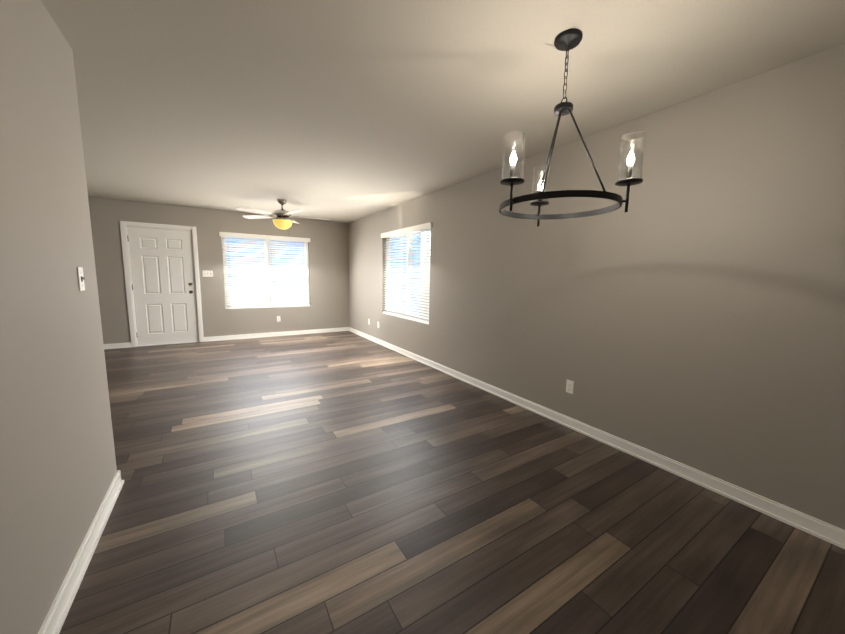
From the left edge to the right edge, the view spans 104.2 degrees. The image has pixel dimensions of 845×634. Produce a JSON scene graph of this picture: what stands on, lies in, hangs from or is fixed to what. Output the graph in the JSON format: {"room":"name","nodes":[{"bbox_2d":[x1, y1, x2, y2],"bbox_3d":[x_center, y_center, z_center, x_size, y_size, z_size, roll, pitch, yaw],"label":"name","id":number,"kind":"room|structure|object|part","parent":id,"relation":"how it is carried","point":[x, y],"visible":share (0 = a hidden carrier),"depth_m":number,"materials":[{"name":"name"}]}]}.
{"room":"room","nodes":[
{"label":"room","id":0,"kind":"room"},
{"bbox_2d":[0,0,116,633],"bbox_3d":[-0.814,0.059,0.118,0.125,2.440,4.090,-3,8,-32],"label":"wall","id":1,"kind":"structure","parent":0,"point":[58,469],"depth_m":1.28,"materials":[{"name":"paint"}]},
{"bbox_2d":[38,470,123,633],"bbox_3d":[-0.831,1.224,0.282,0.150,0.086,4.115,-3,8,-32],"label":"baseboard","id":2,"kind":"structure","parent":1,"relation":"attached to","point":[54,620],"depth_m":1.41,"materials":[{"name":"white wood"}]},
{"bbox_2d":[77,267,85,290],"bbox_3d":[-1.694,-0.190,1.641,0.020,0.115,0.070,-3,8,-32],"label":"light switch","id":3,"kind":"object","parent":1,"relation":"attached to","point":[81,278],"visible":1,"depth_m":1.63,"materials":[{"name":"white plastic"}]},
{"bbox_2d":[88,197,348,343],"bbox_3d":[-4.254,-0.748,6.014,5.970,2.440,0.150,-3,8,-32],"label":"wall","id":4,"kind":"structure","parent":0,"point":[328,254],"depth_m":6.20,"materials":[{"name":"paint"}]},
{"bbox_2d":[120,221,203,346],"bbox_3d":[-4.564,-0.561,5.834,1.032,2.103,0.167,-3,8,-32],"label":"door frame","id":5,"kind":"structure","parent":4,"relation":"attached to","point":[124,225],"depth_m":5.62,"materials":[{"name":"white wood"}]},
{"bbox_2d":[127,227,198,344],"bbox_3d":[-4.551,-0.527,5.817,0.874,2.008,0.038,-3,8,-32],"label":"door","id":6,"kind":"structure","parent":4,"relation":"in","point":[162,272],"depth_m":5.79,"materials":[{"name":"white wood"}]},
{"bbox_2d":[202,270,212,276],"bbox_3d":[-3.971,-0.802,6.085,0.162,0.115,0.020,-3,8,-32],"label":"light switch","id":7,"kind":"object","parent":4,"relation":"attached to","point":[206,273],"visible":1,"depth_m":6.08,"materials":[{"name":"white plastic"}]},
{"bbox_2d":[104,327,348,348],"bbox_3d":[-4.229,0.429,6.088,5.970,0.086,0.025,-3,8,-32],"label":"baseboard","id":8,"kind":"structure","parent":4,"relation":"attached to","point":[206,339],"depth_m":6.63,"materials":[{"name":"white wood"}]},
{"bbox_2d":[221,236,309,308],"bbox_3d":[-3.130,-0.910,6.694,1.590,1.430,0.135,-3,8,-32],"label":"window","id":9,"kind":"structure","parent":4,"relation":"in","point":[268,272],"depth_m":6.69,"materials":[{"name":"white plastic"}]},
{"bbox_2d":[219,232,309,307],"bbox_3d":[-3.105,-0.918,6.652,1.642,1.431,0.084,-3,8,-32],"label":"window blind","id":10,"kind":"object","parent":9,"relation":"attached to","point":[284,297],"visible":0.98,"depth_m":6.61,"materials":[{"name":"white plastic"}]},
{"bbox_2d":[41,0,844,222],"bbox_3d":[-1.846,-1.488,2.081,6.270,0.100,9.140,-3,8,-32],"label":"ceiling","id":11,"kind":"structure","parent":0,"point":[345,111],"depth_m":1.94,"materials":[{"name":"paint"}]},
{"bbox_2d":[236,199,328,233],"bbox_3d":[-2.155,-1.563,5.146,1.355,0.531,1.348,-3,8,-32],"label":"ceiling fan","id":12,"kind":"object","parent":11,"relation":"hanging from","point":[282,220],"visible":1,"depth_m":5.07,"materials":[{"name":"silver metal"}]},
{"bbox_3d":[-2.198,-1.433,5.177,0.284,0.163,0.284,-3,8,-32],"label":"lamp shade","id":13,"kind":"part","parent":12,"relation":"part of","materials":[{"name":"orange glass"}]},
{"bbox_2d":[499,29,645,225],"bbox_3d":[0.662,-0.913,1.587,0.638,0.828,0.629,-3,8,-32],"label":"chandelier","id":14,"kind":"object","parent":11,"relation":"hanging from","point":[567,40],"visible":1,"depth_m":1.51,"materials":[{"name":"black metal"}]},
{"bbox_3d":[0.634,-0.730,1.595,0.571,0.198,0.619,-3,8,-32],"label":"glass","id":15,"kind":"part","parent":14,"relation":"part of","materials":[{"name":"clear glass"}]},
{"bbox_2d":[59,331,844,633],"bbox_3d":[-1.891,1.031,2.400,6.270,0.100,9.140,-3,8,-32],"label":"floor","id":16,"kind":"structure","parent":0,"point":[344,482],"depth_m":1.76,"materials":[{"name":"brown wood"}]},
{"bbox_2d":[348,43,844,529],"bbox_3d":[0.725,-0.386,3.858,0.150,2.440,9.140,-3,8,-32],"label":"wall","id":17,"kind":"structure","parent":0,"point":[688,308],"depth_m":2.16,"materials":[{"name":"paint"}]},
{"bbox_2d":[384,229,430,324],"bbox_3d":[-0.257,-0.693,5.387,0.135,1.430,1.580,-3,8,-32],"label":"window","id":18,"kind":"structure","parent":17,"relation":"in","point":[406,272],"depth_m":5.40,"materials":[{"name":"white plastic"}]},
{"bbox_2d":[381,222,431,322],"bbox_3d":[-0.297,-0.705,5.360,0.084,1.431,1.632,-3,8,-32],"label":"window blind","id":19,"kind":"object","parent":18,"relation":"attached to","point":[416,228],"visible":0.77,"depth_m":5.27,"materials":[{"name":"white plastic"}]},
{"bbox_2d":[566,379,573,393],"bbox_3d":[1.295,0.614,2.891,0.008,0.115,0.070,-3,8,-32],"label":"electrical outlet","id":20,"kind":"object","parent":17,"relation":"attached to","point":[570,386],"visible":1,"depth_m":2.89,"materials":[{"name":"white plastic"}]},
{"bbox_2d":[349,327,844,548],"bbox_3d":[0.633,0.787,3.953,0.025,0.086,8.826,-3,8,-32],"label":"baseboard","id":21,"kind":"structure","parent":17,"relation":"attached to","point":[822,530],"depth_m":2.26,"materials":[{"name":"white wood"}]},
{"label":"outside","id":22,"kind":"structure","parent":0,"visible":0},
{"bbox_2d":[225,233,420,314],"bbox_3d":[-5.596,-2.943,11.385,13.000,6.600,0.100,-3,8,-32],"label":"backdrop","id":23,"kind":"structure","parent":22,"point":[405,245],"depth_m":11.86,"materials":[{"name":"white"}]}
]}

